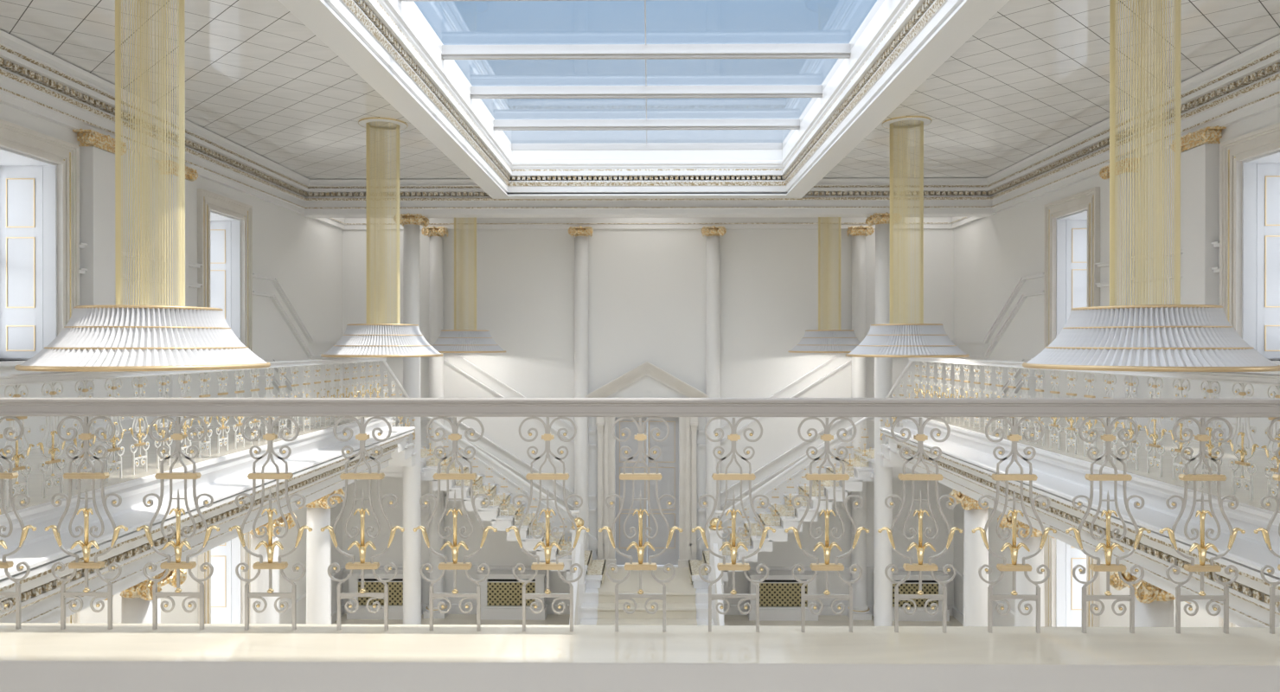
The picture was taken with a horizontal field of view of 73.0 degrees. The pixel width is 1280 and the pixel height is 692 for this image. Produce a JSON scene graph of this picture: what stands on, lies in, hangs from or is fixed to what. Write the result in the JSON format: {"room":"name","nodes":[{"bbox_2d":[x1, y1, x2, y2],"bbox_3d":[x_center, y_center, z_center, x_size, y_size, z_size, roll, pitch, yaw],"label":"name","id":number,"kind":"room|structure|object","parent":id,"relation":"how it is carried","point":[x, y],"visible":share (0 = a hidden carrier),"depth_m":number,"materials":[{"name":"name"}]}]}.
{"room":"historic interior","nodes":[
{"label":"historic interior","id":0,"kind":"room"},
{"bbox_2d":[0,102,342,623],"bbox_3d":[-8.301,1.622,9.468,0.900,10.700,26.550,0,0,1],"label":"wall","id":1,"kind":"structure","parent":0,"point":[304,254],"depth_m":18.15,"materials":[{"name":"white paint"}]},
{"bbox_2d":[0,118,79,366],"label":"window","id":2,"kind":"structure","parent":1,"relation":"in","point":[40,246],"depth_m":11.60,"materials":[{"name":"beige stone"}]},
{"bbox_2d":[56,611,79,623],"bbox_3d":[-8.240,4.932,10.992,0.990,4.050,1.920,0,0,1],"label":"door","id":3,"kind":"structure","parent":1,"relation":"in","point":[74,618],"depth_m":11.86,"materials":[{"name":"beige stone"}]},
{"bbox_2d":[72,128,127,441],"bbox_3d":[-7.676,-0.842,12.328,0.289,4.330,0.820,0,0,1],"label":"pilaster","id":4,"kind":"object","parent":1,"relation":"attached to","point":[97,150],"visible":0.74,"depth_m":12.16,"materials":[{"name":"white paint"}]},
{"bbox_2d":[156,160,198,427],"bbox_3d":[-7.655,-0.848,14.328,0.289,4.330,0.820,0,0,1],"label":"pilaster","id":5,"kind":"object","parent":1,"relation":"attached to","point":[191,174],"visible":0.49,"depth_m":14.19,"materials":[{"name":"white paint"}]},
{"bbox_2d":[72,416,344,624],"bbox_3d":[-7.785,4.040,13.370,0.050,5.840,18.150,0,0,1],"label":"baseboard","id":6,"kind":"structure","parent":1,"relation":"attached to","point":[126,424],"depth_m":13.50,"materials":[{"name":"white paint"}]},
{"bbox_2d":[198,531,250,623],"bbox_3d":[-8.185,4.916,16.207,0.990,4.050,1.930,0,0,1],"label":"door","id":7,"kind":"structure","parent":1,"relation":"in","point":[224,592],"depth_m":16.84,"materials":[{"name":"white wood"}]},
{"bbox_2d":[197,188,252,351],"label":"window","id":8,"kind":"structure","parent":1,"relation":"in","point":[224,224],"depth_m":16.81,"materials":[{"name":"beige stone"}]},
{"bbox_2d":[78,242,595,618],"bbox_3d":[-4.532,2.215,12.230,6.580,7.296,20.350,0,0,1],"label":"trim","id":9,"kind":"structure","parent":1,"relation":"attached to","point":[474,568],"depth_m":21.50,"materials":[{"name":"white paint"}]},
{"bbox_2d":[0,29,1279,214],"bbox_3d":[0.038,-3.350,8.350,15.800,0.750,22.720,0,0,1],"label":"trim","id":10,"kind":"structure","parent":1,"relation":"attached to","point":[35,81],"depth_m":16.51,"materials":[{"name":"white paint"}]},
{"bbox_2d":[300,212,996,217],"bbox_3d":[0.159,-3.375,19.874,15.800,0.770,0.450,0,0,1],"label":"trim","id":11,"kind":"structure","parent":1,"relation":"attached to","point":[854,214],"depth_m":19.73,"materials":[{"name":"white paint"}]},
{"bbox_2d":[0,0,1279,179],"bbox_3d":[0.038,-3.875,8.389,17.600,0.300,23.400,0,0,1],"label":"ceiling","id":12,"kind":"structure","parent":0,"point":[1033,77],"depth_m":12.07,"materials":[{"name":"tile"}]},
{"bbox_2d":[14,0,270,371],"bbox_3d":[-4.369,-1.762,7.721,1.970,3.919,1.970,0,0,44],"label":"pendant lamp","id":13,"kind":"object","parent":12,"relation":"hanging from","point":[118,337],"visible":1,"depth_m":7.48,"materials":[{"name":"white fabric"}]},
{"bbox_2d":[115,0,185,306],"bbox_3d":[-4.369,-2.023,7.720,0.541,3.380,0.541,0,0,1],"label":"curtain","id":14,"kind":"object","parent":13,"relation":"hanging from","point":[163,184],"depth_m":7.55,"materials":[{"name":"gold metal"}]},
{"bbox_2d":[320,116,443,357],"bbox_3d":[-4.317,-1.783,14.541,1.970,3.919,1.970,0,0,-16],"label":"pendant lamp","id":15,"kind":"object","parent":12,"relation":"hanging from","point":[369,339],"visible":1,"depth_m":14.30,"materials":[{"name":"white fabric"}]},
{"bbox_2d":[365,121,399,323],"bbox_3d":[-4.318,-2.044,14.540,0.541,3.380,0.541,0,0,1],"label":"curtain","id":16,"kind":"object","parent":15,"relation":"hanging from","point":[373,252],"depth_m":14.36,"materials":[{"name":"gold metal"}]},
{"bbox_2d":[278,0,1009,198],"bbox_3d":[0.067,-3.753,11.124,6.800,1.060,15.890,0,0,1],"label":"trim","id":17,"kind":"structure","parent":12,"relation":"attached to","point":[976,14],"depth_m":10.83,"materials":[{"name":"white paint"}]},
{"bbox_2d":[399,0,884,149],"bbox_3d":[0.067,-4.221,11.122,6.120,0.225,15.170,0,0,1],"label":"skylight","id":18,"kind":"object","parent":17,"relation":"attached to","point":[840,51],"visible":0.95,"depth_m":14.28,"materials":[{"name":"white metal"}]},
{"bbox_2d":[316,0,970,196],"bbox_3d":[0.067,-3.708,11.124,6.080,0.970,15.170,0,0,1],"label":"trim","id":19,"kind":"structure","parent":17,"relation":"attached to","point":[899,31],"depth_m":14.00,"materials":[{"name":"white paint"}]},
{"bbox_2d":[845,115,969,357],"bbox_3d":[4.452,-1.783,14.449,1.970,3.919,1.970,0,0,17],"label":"pendant lamp","id":20,"kind":"object","parent":12,"relation":"hanging from","point":[892,339],"visible":1,"depth_m":14.20,"materials":[{"name":"white fabric"}]},
{"bbox_2d":[889,120,923,323],"bbox_3d":[4.452,-2.043,14.448,0.541,3.380,0.541,0,0,1],"label":"curtain","id":21,"kind":"object","parent":20,"relation":"hanging from","point":[894,213],"depth_m":14.30,"materials":[{"name":"gold metal"}]},
{"bbox_2d":[1022,0,1279,371],"bbox_3d":[4.450,-1.762,7.628,1.970,3.919,1.970,0,0,44],"label":"pendant lamp","id":22,"kind":"object","parent":12,"relation":"hanging from","point":[1159,336],"visible":1,"depth_m":7.39,"materials":[{"name":"white fabric"}]},
{"bbox_2d":[1109,0,1181,306],"bbox_3d":[4.450,-2.023,7.628,0.541,3.380,0.541,0,0,1],"label":"curtain","id":23,"kind":"object","parent":22,"relation":"hanging from","point":[1159,203],"depth_m":7.47,"materials":[{"name":"gold metal"}]},
{"bbox_2d":[0,416,1279,691],"bbox_3d":[0.025,1.881,7.106,15.800,1.096,20.200,0,0,1],"label":"floor","id":24,"kind":"structure","parent":0,"point":[33,641],"depth_m":3.77,"materials":[{"name":"beige stone"}]},
{"bbox_2d":[0,357,386,506],"bbox_3d":[-5.208,0.778,10.708,0.250,1.100,13.000,0,0,1],"label":"railing","id":25,"kind":"object","parent":24,"relation":"on","point":[9,380],"visible":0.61,"depth_m":9.17,"materials":[{"name":"white paint"}]},
{"bbox_2d":[0,416,415,622],"bbox_3d":[-5.115,1.870,10.975,0.880,1.095,13.490,0,0,1],"label":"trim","id":26,"kind":"structure","parent":24,"relation":"attached to","point":[316,462],"depth_m":8.95,"materials":[{"name":"beige stone"}]},
{"bbox_2d":[0,396,1279,633],"bbox_3d":[0.003,0.798,4.088,10.660,1.100,0.100,0,0,1],"label":"railing","id":27,"kind":"object","parent":24,"relation":"on","point":[719,408],"visible":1,"depth_m":4.07,"materials":[{"name":"grey paint"}]},
{"bbox_2d":[879,416,1279,627],"bbox_3d":[5.244,1.870,10.866,0.880,1.095,13.490,0,0,1],"label":"trim","id":28,"kind":"structure","parent":24,"relation":"attached to","point":[967,463],"depth_m":8.94,"materials":[{"name":"beige stone"}]},
{"bbox_2d":[908,357,1279,502],"bbox_3d":[5.332,0.778,10.597,0.250,1.100,13.000,0,0,1],"label":"railing","id":29,"kind":"object","parent":24,"relation":"on","point":[1273,380],"visible":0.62,"depth_m":9.34,"materials":[{"name":"white paint"}]},
{"bbox_2d":[332,613,963,626],"bbox_3d":[0.052,7.121,9.696,17.600,0.300,25.950,0,0,1],"label":"floor","id":30,"kind":"structure","parent":0,"point":[823,620],"depth_m":21.77,"materials":[{"name":"beige stone"}]},
{"bbox_2d":[103,569,186,623],"bbox_3d":[-5.373,4.685,9.321,0.697,4.574,0.697,0,0,1],"label":"column","id":31,"kind":"structure","parent":30,"relation":"on","point":[136,600],"depth_m":9.15,"materials":[{"name":"white paint"}]},
{"bbox_2d":[243,512,296,623],"bbox_3d":[-5.341,4.676,12.321,0.697,4.574,0.697,0,0,1],"label":"column","id":32,"kind":"structure","parent":30,"relation":"on","point":[270,615],"depth_m":12.15,"materials":[{"name":"white paint"}]},
{"bbox_2d":[298,488,345,624],"bbox_3d":[-5.320,4.670,14.321,0.697,4.574,0.697,0,0,1],"label":"column","id":33,"kind":"structure","parent":30,"relation":"on","point":[318,582],"depth_m":14.15,"materials":[{"name":"white paint"}]},
{"bbox_2d":[346,569,422,619],"bbox_3d":[-6.533,6.359,22.159,1.810,1.150,0.440,0,0,1],"label":"radiator cover","id":34,"kind":"object","parent":30,"relation":"on","point":[372,584],"visible":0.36,"depth_m":21.99,"materials":[{"name":"white paint"}]},
{"bbox_2d":[347,569,403,575],"bbox_3d":[-6.533,5.809,22.162,1.790,0.050,0.430,0,0,1],"label":"shelf","id":35,"kind":"object","parent":34,"relation":"attached to","point":[355,572],"depth_m":22.03,"materials":[{"name":"white paint"}]},
{"bbox_2d":[358,580,403,605],"bbox_3d":[-6.534,6.289,22.019,1.290,0.610,0.040,0,0,1],"label":"grille","id":36,"kind":"object","parent":34,"relation":"attached to","point":[395,587],"depth_m":22.01,"materials":[{"name":"gold metal"}]},
{"bbox_2d":[393,212,428,624],"bbox_3d":[-5.261,1.959,19.942,0.677,9.962,0.677,0,0,1],"label":"column","id":37,"kind":"structure","parent":30,"relation":"on","point":[412,475],"depth_m":19.78,"materials":[{"name":"white paint"}]},
{"bbox_2d":[421,225,447,618],"bbox_3d":[-5.237,1.942,22.252,0.643,9.982,0.643,0,0,1],"label":"column","id":38,"kind":"structure","parent":30,"relation":"on","point":[436,310],"depth_m":22.09,"materials":[{"name":"white paint"}]},
{"bbox_2d":[477,569,547,620],"bbox_3d":[-3.268,6.359,22.125,1.740,1.150,0.440,0,0,1],"label":"radiator cover","id":39,"kind":"object","parent":30,"relation":"on","point":[501,592],"visible":0.79,"depth_m":21.95,"materials":[{"name":"white paint"}]},
{"bbox_2d":[486,581,535,605],"bbox_3d":[-3.269,6.289,21.985,1.220,0.610,0.040,0,0,1],"label":"grille","id":40,"kind":"object","parent":39,"relation":"attached to","point":[498,592],"depth_m":21.97,"materials":[{"name":"gold metal"}]},
{"bbox_2d":[477,569,546,575],"bbox_3d":[-3.268,5.809,22.128,1.720,0.050,0.430,0,0,1],"label":"shelf","id":41,"kind":"object","parent":39,"relation":"attached to","point":[493,572],"depth_m":22.03,"materials":[{"name":"white paint"}]},
{"bbox_2d":[569,543,580,625],"bbox_3d":[-1.430,5.733,19.083,0.100,2.420,1.900,0,0,1],"label":"stair railing","id":42,"kind":"object","parent":30,"relation":"on","point":[575,584],"visible":0.48,"depth_m":19.23,"materials":[{"name":"white paint"}]},
{"bbox_2d":[568,225,593,550],"bbox_3d":[-1.507,1.942,22.213,0.643,9.982,0.643,0,0,1],"label":"column","id":43,"kind":"structure","parent":30,"relation":"on","point":[581,457],"depth_m":22.05,"materials":[{"name":"white paint"}]},
{"bbox_2d":[576,566,723,625],"bbox_3d":[0.165,6.317,20.454,3.560,1.244,3.825,0,0,1],"label":"entrance steps","id":44,"kind":"structure","parent":30,"relation":"on","point":[686,604],"depth_m":19.97,"materials":[{"name":"white paint"}]},
{"bbox_2d":[374,419,605,588],"bbox_3d":[-4.317,3.642,19.867,6.845,4.261,5.079,0,0,1],"label":"staircase","id":45,"kind":"structure","parent":44,"relation":"on","point":[404,456],"depth_m":20.60,"materials":[{"name":"white paint"}]},
{"bbox_2d":[381,360,579,555],"bbox_3d":[-3.318,2.573,18.857,3.918,4.861,3.417,0,0,1],"label":"stair railing","id":46,"kind":"object","parent":45,"relation":"on","point":[407,422],"visible":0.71,"depth_m":20.42,"materials":[{"name":"white paint"}]},
{"bbox_2d":[569,517,586,593],"bbox_3d":[-1.439,4.849,20.121,0.340,1.720,0.340,0,0,1],"label":"newel post","id":47,"kind":"object","parent":44,"relation":"on","point":[579,521],"visible":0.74,"depth_m":19.98,"materials":[{"name":"white paint"}]},
{"bbox_2d":[708,518,723,593],"bbox_3d":[1.761,4.849,20.087,0.340,1.720,0.340,0,0,1],"label":"newel post","id":48,"kind":"object","parent":44,"relation":"on","point":[713,538],"visible":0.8,"depth_m":19.95,"materials":[{"name":"white paint"}]},
{"bbox_2d":[688,420,920,588],"bbox_3d":[4.633,3.642,19.773,6.845,4.261,5.079,0,0,1],"label":"staircase","id":49,"kind":"structure","parent":44,"relation":"on","point":[890,457],"depth_m":20.49,"materials":[{"name":"white paint"}]},
{"bbox_2d":[714,360,913,557],"bbox_3d":[3.614,2.573,18.783,3.917,4.861,3.415,0,0,1],"label":"stair railing","id":50,"kind":"object","parent":49,"relation":"on","point":[910,362],"visible":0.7,"depth_m":20.35,"materials":[{"name":"white paint"}]},
{"bbox_2d":[701,225,726,619],"bbox_3d":[1.873,1.942,22.177,0.643,9.982,0.643,0,0,1],"label":"column","id":51,"kind":"structure","parent":30,"relation":"on","point":[713,346],"depth_m":22.02,"materials":[{"name":"white paint"}]},
{"bbox_2d":[713,543,724,625],"bbox_3d":[1.730,5.733,19.050,0.100,2.420,1.900,0,0,1],"label":"stair railing","id":52,"kind":"object","parent":30,"relation":"on","point":[720,617],"visible":0.51,"depth_m":19.17,"materials":[{"name":"white paint"}]},
{"bbox_2d":[747,570,818,620],"bbox_3d":[3.631,6.359,22.052,1.740,1.150,0.440,0,0,1],"label":"radiator cover","id":53,"kind":"object","parent":30,"relation":"on","point":[780,593],"visible":0.66,"depth_m":21.90,"materials":[{"name":"white paint"}]},
{"bbox_2d":[748,570,818,576],"bbox_3d":[3.632,5.809,22.056,1.720,0.050,0.430,0,0,1],"label":"shelf","id":54,"kind":"object","parent":53,"relation":"attached to","point":[752,573],"depth_m":21.95,"materials":[{"name":"white paint"}]},
{"bbox_2d":[759,582,807,606],"bbox_3d":[3.630,6.289,21.912,1.220,0.610,0.040,0,0,1],"label":"grille","id":55,"kind":"object","parent":53,"relation":"attached to","point":[771,593],"depth_m":21.90,"materials":[{"name":"gold metal"}]},
{"bbox_2d":[846,225,874,620],"bbox_3d":[5.603,1.943,22.138,0.643,9.982,0.643,0,0,1],"label":"column","id":56,"kind":"structure","parent":30,"relation":"on","point":[860,611],"depth_m":21.97,"materials":[{"name":"white paint"}]},
{"bbox_2d":[865,211,900,626],"bbox_3d":[5.578,1.960,19.828,0.677,9.962,0.677,0,0,1],"label":"column","id":57,"kind":"structure","parent":30,"relation":"on","point":[883,366],"depth_m":19.67,"materials":[{"name":"white paint"}]},
{"bbox_2d":[872,570,949,620],"bbox_3d":[6.896,6.359,22.018,1.810,1.150,0.440,0,0,1],"label":"radiator cover","id":58,"kind":"object","parent":30,"relation":"on","point":[930,585],"visible":0.44,"depth_m":21.86,"materials":[{"name":"white paint"}]},
{"bbox_2d":[873,570,948,577],"bbox_3d":[6.896,5.809,22.021,1.790,0.050,0.430,0,0,1],"label":"shelf","id":59,"kind":"object","parent":58,"relation":"attached to","point":[900,573],"depth_m":21.87,"materials":[{"name":"white paint"}]},
{"bbox_2d":[892,582,938,607],"bbox_3d":[6.895,6.289,21.878,1.290,0.610,0.040,0,0,1],"label":"grille","id":60,"kind":"object","parent":58,"relation":"attached to","point":[905,587],"depth_m":21.87,"materials":[{"name":"gold metal"}]},
{"bbox_2d":[948,489,992,626],"bbox_3d":[5.519,4.670,14.207,0.697,4.574,0.697,0,0,1],"label":"column","id":61,"kind":"structure","parent":30,"relation":"on","point":[976,553],"depth_m":14.04,"materials":[{"name":"white paint"}]},
{"bbox_2d":[997,512,1054,626],"bbox_3d":[5.498,4.676,12.207,0.697,4.574,0.697,0,0,1],"label":"column","id":62,"kind":"structure","parent":30,"relation":"on","point":[1023,585],"depth_m":12.04,"materials":[{"name":"white paint"}]},
{"bbox_2d":[1109,571,1190,627],"bbox_3d":[5.467,4.685,9.207,0.697,4.574,0.697,0,0,1],"label":"column","id":63,"kind":"structure","parent":30,"relation":"on","point":[1154,605],"depth_m":9.04,"materials":[{"name":"white paint"}]},
{"bbox_2d":[342,228,953,605],"bbox_3d":[0.186,1.583,22.504,17.600,10.700,0.300,0,0,1],"label":"wall","id":64,"kind":"structure","parent":0,"point":[647,288],"depth_m":22.35,"materials":[{"name":"white paint"}]},
{"bbox_2d":[585,361,709,567],"bbox_3d":[0.184,3.048,22.273,3.720,5.310,0.430,0,0,1],"label":"door","id":65,"kind":"structure","parent":64,"relation":"in","point":[676,464],"depth_m":22.43,"materials":[{"name":"grey paint"}]},
{"bbox_2d":[312,217,984,229],"bbox_3d":[0.173,-3.389,21.189,15.800,0.750,2.300,0,0,1],"label":"trim","id":66,"kind":"structure","parent":64,"relation":"attached to","point":[497,222],"depth_m":22.23,"materials":[{"name":"white paint"}]},
{"bbox_2d":[342,603,954,615],"bbox_3d":[0.184,6.813,22.345,15.800,0.240,0.050,0,0,1],"label":"baseboard","id":67,"kind":"structure","parent":64,"relation":"attached to","point":[733,610],"depth_m":22.30,"materials":[{"name":"white paint"}]},
{"bbox_2d":[953,106,1279,627],"bbox_3d":[8.398,1.622,9.292,0.900,10.700,26.550,0,0,1],"label":"wall","id":68,"kind":"structure","parent":0,"point":[992,253],"depth_m":18.09,"materials":[{"name":"white paint"}]},
{"bbox_2d":[697,241,1219,618],"bbox_3d":[4.688,2.216,12.133,6.580,7.296,20.350,0,0,1],"label":"trim","id":69,"kind":"structure","parent":68,"relation":"attached to","point":[1216,244],"depth_m":21.54,"materials":[{"name":"white paint"}]},
{"bbox_2d":[1043,534,1099,627],"bbox_3d":[8.424,4.917,16.032,0.990,4.050,1.930,0,0,1],"label":"door","id":70,"kind":"structure","parent":68,"relation":"in","point":[1063,592],"depth_m":16.67,"materials":[{"name":"white wood"}]},
{"bbox_2d":[1043,186,1100,348],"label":"window","id":71,"kind":"structure","parent":68,"relation":"in","point":[1072,222],"depth_m":16.65,"materials":[{"name":"beige stone"}]},
{"bbox_2d":[952,416,1225,625],"bbox_3d":[7.964,4.040,13.204,0.050,5.840,18.150,0,0,1],"label":"baseboard","id":72,"kind":"structure","parent":68,"relation":"attached to","point":[1168,425],"depth_m":13.49,"materials":[{"name":"white paint"}]},
{"bbox_2d":[1099,157,1140,428],"bbox_3d":[7.855,-0.848,14.167,0.289,4.330,0.820,0,0,1],"label":"pilaster","id":73,"kind":"object","parent":68,"relation":"attached to","point":[1120,388],"visible":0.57,"depth_m":13.95,"materials":[{"name":"white paint"}]},
{"bbox_2d":[1171,125,1226,441],"bbox_3d":[7.834,-0.842,12.167,0.289,4.330,0.820,0,0,1],"label":"pilaster","id":74,"kind":"object","parent":68,"relation":"attached to","point":[1200,148],"visible":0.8,"depth_m":12.01,"materials":[{"name":"white paint"}]},
{"bbox_2d":[1218,616,1240,627],"bbox_3d":[8.369,4.933,10.818,0.990,4.050,1.920,0,0,1],"label":"door","id":75,"kind":"structure","parent":68,"relation":"in","point":[1220,619],"depth_m":11.73,"materials":[{"name":"beige stone"}]},
{"bbox_2d":[1219,121,1279,364],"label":"window","id":76,"kind":"structure","parent":68,"relation":"in","point":[1249,163],"depth_m":11.43,"materials":[{"name":"beige stone"}]},
{"bbox_3d":[0.174,-3.914,21.363,17.600,0.300,2.550,0,0,1],"label":"ceiling","id":77,"kind":"structure","parent":0,"visible":0},
{"bbox_2d":[431,217,505,352],"bbox_3d":[-4.249,-1.802,21.041,1.970,3.919,1.970,0,0,-16],"label":"pendant lamp","id":78,"kind":"object","parent":77,"relation":"hanging from","point":[460,340],"visible":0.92,"depth_m":20.78,"materials":[{"name":"white fabric"}]},
{"bbox_2d":[454,217,476,330],"bbox_3d":[-4.249,-2.063,21.040,0.541,3.380,0.541,0,0,1],"label":"curtain","id":79,"kind":"object","parent":78,"relation":"hanging from","point":[460,220],"depth_m":20.82,"materials":[{"name":"gold metal"}]},
{"bbox_2d":[787,217,860,352],"bbox_3d":[4.590,-1.802,20.948,1.970,3.919,1.970,0,0,-16],"label":"pendant lamp","id":80,"kind":"object","parent":77,"relation":"hanging from","point":[824,340],"visible":0.81,"depth_m":20.70,"materials":[{"name":"white fabric"}]},
{"bbox_2d":[818,217,840,329],"bbox_3d":[4.590,-2.063,20.947,0.541,3.380,0.541,0,0,1],"label":"curtain","id":81,"kind":"object","parent":80,"relation":"hanging from","point":[828,255],"depth_m":20.74,"materials":[{"name":"gold metal"}]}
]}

